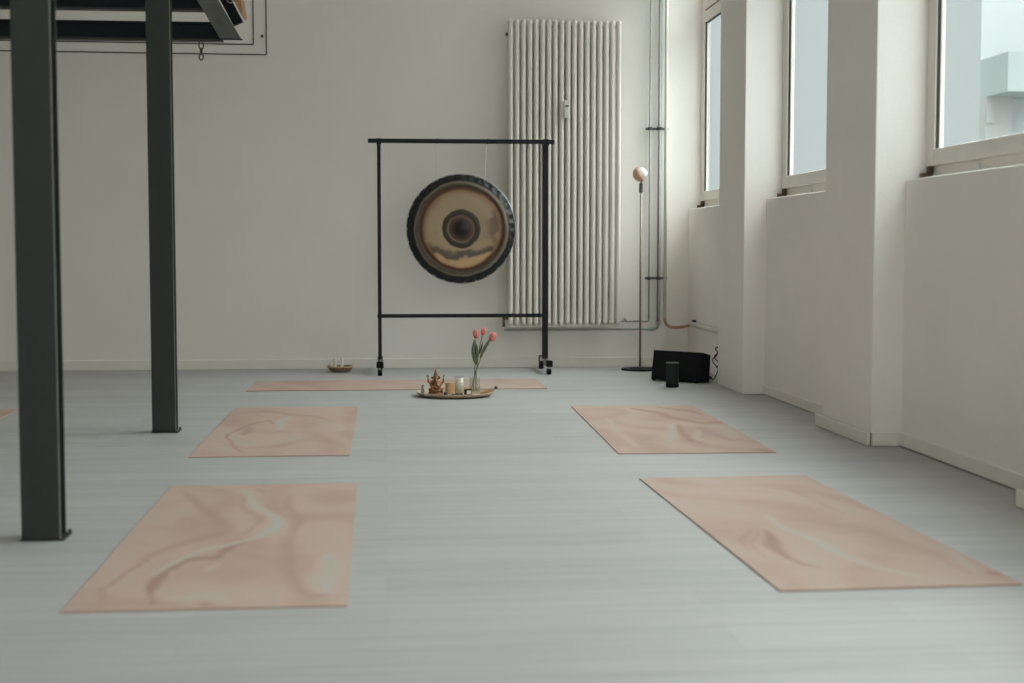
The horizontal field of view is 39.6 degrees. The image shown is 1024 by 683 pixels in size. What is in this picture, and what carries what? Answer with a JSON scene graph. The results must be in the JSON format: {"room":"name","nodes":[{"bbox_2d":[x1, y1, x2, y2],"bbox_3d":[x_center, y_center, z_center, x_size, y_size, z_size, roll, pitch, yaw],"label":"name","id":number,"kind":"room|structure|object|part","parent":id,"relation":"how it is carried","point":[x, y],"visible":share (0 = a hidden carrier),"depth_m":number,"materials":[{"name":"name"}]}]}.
{"room":"exercise studio","nodes":[
{"label":"exercise studio","id":0,"kind":"room"},
{"bbox_2d":[0,0,701,360],"bbox_3d":[-2.130,-1.575,10.540,7.247,3.550,0.306,0,4,-5],"label":"wall","id":1,"kind":"structure","parent":0,"point":[276,243],"depth_m":10.48,"materials":[{"name":"paint"}]},
{"bbox_2d":[0,0,253,44],"bbox_3d":[-3.698,-2.738,10.166,3.649,1.177,0.008,0,4,-5],"label":"cable","id":2,"kind":"object","parent":1,"relation":"attached to","point":[252,0],"visible":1,"depth_m":10.32,"materials":[{"name":"metal"}]},
{"bbox_2d":[0,0,266,54],"bbox_3d":[-3.652,-2.702,10.173,3.742,1.250,0.008,0,4,-5],"label":"cable","id":3,"kind":"object","parent":1,"relation":"attached to","point":[265,0],"visible":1,"depth_m":10.34,"materials":[{"name":"metal"}]},
{"bbox_2d":[0,357,652,370],"bbox_3d":[-2.189,0.171,10.490,6.700,0.072,0.018,0,4,-5],"label":"baseboard","id":4,"kind":"structure","parent":1,"relation":"attached to","point":[557,361],"depth_m":10.57,"materials":[{"name":"white wood"}]},
{"bbox_2d":[502,19,620,326],"bbox_3d":[0.363,-1.239,10.561,0.878,2.264,0.155,0,4,-5],"label":"radiator","id":5,"kind":"object","parent":1,"relation":"attached to","point":[609,304],"visible":0.98,"depth_m":10.50,"materials":[{"name":"white metal"}]},
{"bbox_3d":[0.383,-0.121,10.613,0.837,0.026,0.045,0,4,-5],"label":"rail","id":6,"kind":"part","parent":5,"relation":"part of","materials":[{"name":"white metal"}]},
{"bbox_2d":[564,100,569,117],"bbox_3d":[0.401,-1.704,10.438,0.042,0.130,0.028,0,4,-5],"label":"meter","id":7,"kind":"object","parent":5,"relation":"attached to","point":[566,102],"visible":1,"depth_m":10.43,"materials":[{"name":"plastic"}]},
{"bbox_2d":[504,0,662,330],"bbox_3d":[0.530,-1.712,10.576,1.183,3.277,0.029,0,4,-5],"label":"pipe","id":8,"kind":"object","parent":1,"relation":"attached to","point":[657,325],"visible":1,"depth_m":10.65,"materials":[{"name":"white metal"}]},
{"bbox_2d":[632,0,651,321],"bbox_3d":[0.974,-1.748,10.614,0.133,3.211,0.016,0,4,-5],"label":"pipe","id":9,"kind":"object","parent":1,"relation":"attached to","point":[650,55],"visible":0.9,"depth_m":10.64,"materials":[{"name":"white metal"}]},
{"bbox_2d":[645,277,662,279],"bbox_3d":[1.085,-0.477,10.717,0.170,0.022,0.069,0,4,-5],"label":"clamp","id":10,"kind":"object","parent":1,"relation":"attached to","point":[647,278],"visible":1,"depth_m":10.69,"materials":[{"name":"metal"}]},
{"bbox_2d":[645,127,663,129],"bbox_3d":[1.085,-1.592,10.645,0.170,0.022,0.069,0,4,-5],"label":"clamp","id":11,"kind":"object","parent":1,"relation":"attached to","point":[648,128],"visible":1,"depth_m":10.62,"materials":[{"name":"metal"}]},
{"bbox_2d":[663,0,668,318],"bbox_3d":[1.151,-1.760,10.619,0.024,3.188,0.025,0,4,-5],"label":"pipe","id":12,"kind":"object","parent":1,"relation":"attached to","point":[666,1],"visible":1,"depth_m":10.64,"materials":[{"name":"white metal"}]},
{"bbox_2d":[663,318,689,328],"bbox_3d":[1.248,-0.137,10.683,0.230,0.083,0.032,2,4,23],"label":"copper bend","id":13,"kind":"object","parent":12,"relation":"attached to","point":[664,319],"visible":0.98,"depth_m":10.68,"materials":[{"name":"brown metal"}]},
{"bbox_2d":[0,366,1023,682],"bbox_3d":[-1.488,0.757,3.497,7.247,0.200,14.720,0,4,-5],"label":"floor","id":14,"kind":"structure","parent":0,"point":[498,537],"depth_m":4.17,"materials":[{"name":"grey wood"}]},
{"bbox_2d":[0,409,18,417],"bbox_3d":[-2.976,0.436,6.890,0.690,0.004,1.871,0,4,-5],"label":"yoga mat","id":15,"kind":"object","parent":14,"relation":"on","point":[3,412],"visible":0.99,"depth_m":7.72,"materials":[{"name":"rubber"}]},
{"bbox_2d":[9,0,71,541],"bbox_3d":[-1.428,-1.170,4.247,0.131,3.549,0.113,0,4,-5],"label":"steel post","id":16,"kind":"object","parent":14,"relation":"on","point":[33,45],"visible":1,"depth_m":4.26,"materials":[{"name":"black metal"}]},
{"bbox_3d":[-1.427,0.598,4.361,0.130,0.006,0.113,0,4,-5],"label":"plate","id":17,"kind":"part","parent":16,"relation":"part of","materials":[{"name":"green paint"}]},
{"bbox_2d":[145,0,181,432],"bbox_3d":[-1.677,-1.333,6.790,0.128,3.549,0.113,0,4,-5],"label":"steel post","id":18,"kind":"object","parent":14,"relation":"on","point":[158,13],"visible":1,"depth_m":6.79,"materials":[{"name":"black metal"}]},
{"bbox_3d":[-1.677,0.435,6.904,0.127,0.006,0.113,0,4,-5],"label":"plate","id":19,"kind":"part","parent":18,"relation":"part of","materials":[{"name":"green paint"}]},
{"bbox_2d":[61,483,356,613],"bbox_3d":[-0.838,0.596,4.400,0.690,0.004,1.851,0,4,-5],"label":"yoga mat","id":20,"kind":"object","parent":14,"relation":"on","point":[265,546],"visible":1,"depth_m":4.12,"materials":[{"name":"rubber"}]},
{"bbox_2d":[188,406,357,457],"bbox_3d":[-1.118,0.429,7.000,0.680,0.004,1.891,0,4,-5],"label":"yoga mat","id":21,"kind":"object","parent":14,"relation":"on","point":[256,431],"visible":1,"depth_m":6.76,"materials":[{"name":"rubber"}]},
{"bbox_2d":[327,365,353,371],"bbox_3d":[-1.244,0.197,10.304,0.194,0.043,0.194,0,4,-5],"label":"shallow bowl","id":22,"kind":"object","parent":14,"relation":"on","point":[345,368],"visible":0.98,"depth_m":10.24,"materials":[{"name":"brown wood"}]},
{"bbox_2d":[333,358,336,366],"bbox_3d":[-1.284,0.161,10.308,0.028,0.088,0.028,0,4,-5],"label":"candle","id":23,"kind":"object","parent":22,"relation":"on","point":[334,359],"visible":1,"depth_m":10.30,"materials":[{"name":"white wax"}]},
{"bbox_2d":[246,379,546,391],"bbox_3d":[-0.746,0.283,9.273,1.886,0.004,0.665,0,4,-5],"label":"yoga mat","id":24,"kind":"object","parent":14,"relation":"on","point":[321,385],"visible":0.9,"depth_m":9.20,"materials":[{"name":"rubber"}]},
{"bbox_2d":[416,388,494,397],"bbox_3d":[-0.341,0.307,8.601,0.479,0.035,0.460,0,4,-5],"label":"round tray","id":25,"kind":"object","parent":14,"relation":"on","point":[475,393],"visible":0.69,"depth_m":8.46,"materials":[{"name":"brown wood"}]},
{"bbox_2d":[426,369,444,394],"bbox_3d":[-0.461,0.241,8.570,0.110,0.153,0.070,0,4,-5],"label":"figurine","id":26,"kind":"object","parent":25,"relation":"on","point":[435,384],"visible":1,"depth_m":8.55,"materials":[{"name":"brown wood"}]},
{"bbox_2d":[445,382,454,393],"bbox_3d":[-0.375,0.279,8.596,0.057,0.075,0.057,0,4,-5],"label":"candle","id":27,"kind":"object","parent":25,"relation":"on","point":[449,386],"visible":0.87,"depth_m":8.57,"materials":[{"name":"beige wax"}]},
{"bbox_2d":[455,378,463,391],"bbox_3d":[-0.321,0.262,8.640,0.060,0.104,0.060,0,4,-5],"label":"glass","id":28,"kind":"object","parent":25,"relation":"on","point":[459,382],"visible":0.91,"depth_m":8.62,"materials":[{"name":"white glass"}]},
{"bbox_2d":[464,389,471,394],"bbox_3d":[-0.262,0.303,8.507,0.044,0.038,0.026,-1,4,-11],"label":"matchbox","id":29,"kind":"object","parent":25,"relation":"on","point":[466,391],"visible":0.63,"depth_m":8.50,"materials":[{"name":"black cardboard"}]},
{"bbox_2d":[480,386,497,393],"bbox_3d":[-0.139,0.293,8.558,0.111,0.052,0.023,0,4,-5],"label":"holder","id":30,"kind":"object","parent":25,"relation":"on","point":[495,387],"visible":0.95,"depth_m":8.55,"materials":[{"name":"orange wood"}]},
{"bbox_3d":[-0.227,0.263,8.649,0.066,0.100,0.066,0,4,-5],"label":"glass vase","id":31,"kind":"object","parent":25,"relation":"on","visible":0},
{"bbox_2d":[471,329,478,390],"bbox_3d":[-0.220,0.113,8.638,0.039,0.378,0.042,2,4,25],"label":"tulip","id":32,"kind":"object","parent":31,"relation":"in","point":[474,351],"visible":1,"depth_m":8.63,"materials":[{"name":"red plant"}]},
{"bbox_3d":[-0.228,0.141,8.641,0.024,0.321,0.006,0,4,-5],"label":"stem","id":33,"kind":"part","parent":32,"relation":"part of","materials":[{"name":"green plant"}]},
{"bbox_2d":[476,327,485,390],"bbox_3d":[-0.191,0.105,8.670,0.068,0.389,0.034,-1,4,-15],"label":"tulip","id":34,"kind":"object","parent":31,"relation":"in","point":[483,330],"visible":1,"depth_m":8.66,"materials":[{"name":"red plant"}]},
{"bbox_3d":[-0.200,0.131,8.666,0.050,0.339,0.013,-2,4,-33],"label":"stem","id":35,"kind":"part","parent":34,"relation":"part of","materials":[{"name":"green plant"}]},
{"bbox_2d":[471,332,496,388],"bbox_3d":[-0.172,0.121,8.645,0.160,0.362,0.042,0,4,-5],"label":"tulip","id":36,"kind":"object","parent":31,"relation":"in","point":[492,336],"visible":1,"depth_m":8.63,"materials":[{"name":"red plant"}]},
{"bbox_3d":[-0.191,0.149,8.643,0.122,0.306,0.009,-1,4,-8],"label":"stem","id":37,"kind":"part","parent":36,"relation":"part of","materials":[{"name":"green plant"}]},
{"bbox_2d":[368,138,553,375],"bbox_3d":[-0.362,-0.613,10.205,1.328,1.672,0.543,0,4,-5],"label":"stand","id":38,"kind":"object","parent":14,"relation":"on","point":[543,360],"visible":1,"depth_m":10.17,"materials":[{"name":"black metal"}]},
{"bbox_2d":[406,146,515,283],"bbox_3d":[-0.361,-0.908,10.107,0.782,0.998,0.092,0,4,-5],"label":"gong","id":39,"kind":"object","parent":38,"relation":"hanging from","point":[460,228],"visible":1,"depth_m":10.09,"materials":[{"name":"brown metal"}]},
{"bbox_2d":[621,167,651,371],"bbox_3d":[0.940,-0.533,10.402,0.276,1.487,0.276,0,4,-5],"label":"floor lamp","id":40,"kind":"object","parent":14,"relation":"on","point":[639,174],"visible":0.98,"depth_m":10.38,"materials":[{"name":"black metal"}]},
{"bbox_3d":[0.924,-1.219,10.358,0.092,0.112,0.115,0,4,-5],"label":"lamp shade","id":41,"kind":"part","parent":40,"relation":"part of","materials":[{"name":"white glass"}]},
{"bbox_2d":[639,183,642,192],"bbox_3d":[0.940,-1.121,10.364,0.028,0.070,0.028,0,4,-5],"label":"socket","id":42,"kind":"object","parent":40,"relation":"attached to","point":[640,184],"depth_m":10.35,"materials":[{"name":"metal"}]},
{"bbox_3d":[0.942,-1.224,10.356,0.086,0.086,0.086,0,4,-5],"label":"opal globe","id":43,"kind":"part","parent":40,"relation":"part of","materials":[{"name":"white glass"}]},
{"bbox_2d":[666,362,678,387],"bbox_3d":[1.030,0.213,9.135,0.085,0.162,0.085,0,4,-5],"label":"speaker","id":44,"kind":"object","parent":14,"relation":"on","point":[672,368],"visible":1,"depth_m":9.10},
{"bbox_2d":[571,405,775,453],"bbox_3d":[0.740,0.423,7.086,0.688,0.004,1.871,0,4,-4],"label":"yoga mat","id":45,"kind":"object","parent":14,"relation":"on","point":[644,429],"visible":1,"depth_m":6.87,"materials":[{"name":"rubber"}]},
{"bbox_2d":[651,350,711,382],"bbox_3d":[1.159,0.164,9.550,0.405,0.206,0.214,3,5,41],"label":"speaker","id":46,"kind":"object","parent":14,"relation":"on","point":[694,367],"visible":0.85,"depth_m":9.46},
{"bbox_2d":[653,352,699,379],"bbox_3d":[1.101,0.163,9.508,0.336,0.167,0.056,3,5,37],"label":"grille","id":47,"kind":"object","parent":46,"relation":"attached to","point":[689,362],"depth_m":9.49,"materials":[{"name":"black fabric"}]},
{"bbox_2d":[711,347,717,379],"bbox_3d":[1.345,0.145,9.451,0.059,0.223,0.026,2,4,23],"label":"power cable","id":48,"kind":"object","parent":46,"relation":"attached to","point":[716,354],"visible":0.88,"depth_m":9.45,"materials":[{"name":"black plastic"}]},
{"bbox_2d":[639,475,1022,591],"bbox_3d":[0.916,0.583,4.604,0.656,0.004,1.821,0,4,-6],"label":"yoga mat","id":49,"kind":"object","parent":14,"relation":"on","point":[798,533],"visible":1,"depth_m":4.32,"materials":[{"name":"rubber"}]},
{"bbox_2d":[688,0,1023,474],"bbox_3d":[1.983,-1.134,3.686,0.277,3.550,14.320,0,4,-5],"label":"wall","id":50,"kind":"structure","parent":0,"point":[885,298],"depth_m":6.47,"materials":[{"name":"paint"}]},
{"bbox_2d":[689,322,717,332],"bbox_3d":[1.401,-0.088,9.989,0.038,0.037,1.300,0,4,-5],"label":"pipe","id":51,"kind":"object","parent":50,"relation":"attached to","point":[692,324],"visible":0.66,"depth_m":10.16,"materials":[{"name":"white metal"}]},
{"bbox_2d":[697,0,720,207],"bbox_3d":[1.532,-2.012,9.998,0.139,2.108,1.580,0,4,-5],"label":"window","id":52,"kind":"structure","parent":50,"relation":"in","point":[711,9],"depth_m":10.70,"materials":[{"name":"paint"}]},
{"bbox_3d":[1.565,-0.989,10.066,0.072,0.058,1.580,0,4,-5],"label":"sill rail","id":53,"kind":"part","parent":52,"relation":"part of","materials":[{"name":"paint"}]},
{"bbox_2d":[777,0,825,196],"bbox_3d":[1.731,-1.869,7.774,0.139,2.108,1.595,0,4,-5],"label":"window","id":54,"kind":"structure","parent":50,"relation":"in","point":[813,181],"depth_m":8.49,"materials":[{"name":"paint"}]},
{"bbox_3d":[1.764,-0.846,7.843,0.072,0.058,1.595,0,4,-5],"label":"sill rail","id":55,"kind":"part","parent":54,"relation":"part of","materials":[{"name":"paint"}]},
{"bbox_2d":[815,413,870,445],"bbox_3d":[1.568,0.415,6.768,0.020,0.061,0.778,0,4,-5],"label":"trim","id":56,"kind":"structure","parent":50,"relation":"attached to","point":[861,436],"depth_m":6.71,"materials":[{"name":"white wood"}]},
{"bbox_2d":[743,385,1023,489],"bbox_3d":[1.651,0.414,6.759,0.136,0.062,3.890,0,4,-5],"label":"baseboard","id":57,"kind":"structure","parent":50,"relation":"attached to","point":[1012,479],"depth_m":6.01,"materials":[{"name":"white wood"}]},
{"bbox_2d":[920,0,1023,177],"bbox_3d":[1.937,-1.721,5.473,0.139,2.108,1.605,0,4,-5],"label":"window","id":58,"kind":"structure","parent":50,"relation":"in","point":[1008,150],"depth_m":6.19,"materials":[{"name":"paint"}]},
{"bbox_3d":[1.970,-0.698,5.541,0.072,0.058,1.605,0,4,-5],"label":"sill rail","id":59,"kind":"part","parent":58,"relation":"part of","materials":[{"name":"paint"}]},
{"bbox_2d":[1016,489,1023,508],"bbox_3d":[1.773,0.561,4.476,0.020,0.063,0.810,0,4,-5],"label":"trim","id":60,"kind":"structure","parent":50,"relation":"attached to","point":[1019,492],"depth_m":4.85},
{"bbox_3d":[-4.993,-1.091,3.011,0.200,3.550,14.214,0,4,-5],"label":"wall","id":61,"kind":"structure","parent":0,"visible":0},
{"bbox_2d":[0,0,203,11],"bbox_3d":[-3.478,-1.866,7.667,3.650,0.120,0.060,0,4,-5],"label":"steel beam","id":62,"kind":"structure","parent":61,"relation":"attached to","point":[72,5],"depth_m":7.77,"materials":[{"name":"black metal"}]},
{"bbox_2d":[0,19,223,42],"bbox_3d":[-3.445,-1.695,7.681,3.716,0.103,0.060,0,4,-5],"label":"steel beam","id":63,"kind":"structure","parent":61,"relation":"attached to","point":[67,30],"depth_m":7.78,"materials":[{"name":"black metal"}]},
{"bbox_2d":[198,41,203,60],"bbox_3d":[-1.714,-1.604,7.842,0.027,0.111,0.021,-3,5,-40],"label":"hook","id":64,"kind":"object","parent":63,"relation":"hanging from","point":[201,49],"visible":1,"depth_m":7.84,"materials":[{"name":"metal"}]},
{"bbox_2d":[197,0,246,39],"bbox_3d":[-1.980,-2.367,8.194,0.921,1.368,0.956,0,4,-5],"label":"stair","id":65,"kind":"structure","parent":63,"relation":"attached to","point":[214,11],"depth_m":7.80,"materials":[{"name":"black metal"}]},
{"label":"outside","id":66,"kind":"structure","parent":0,"visible":0},
{"bbox_3d":[28.584,3.708,35.494,56.800,0.200,125.000,0,4,-5],"label":"ground","id":67,"kind":"structure","parent":66,"visible":0},
{"bbox_2d":[709,0,1023,189],"bbox_3d":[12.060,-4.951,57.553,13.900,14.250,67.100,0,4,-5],"label":"window panes","id":68,"kind":"structure","parent":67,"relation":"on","point":[984,84],"depth_m":25.58,"materials":[{"name":"clear glass"}]}
]}

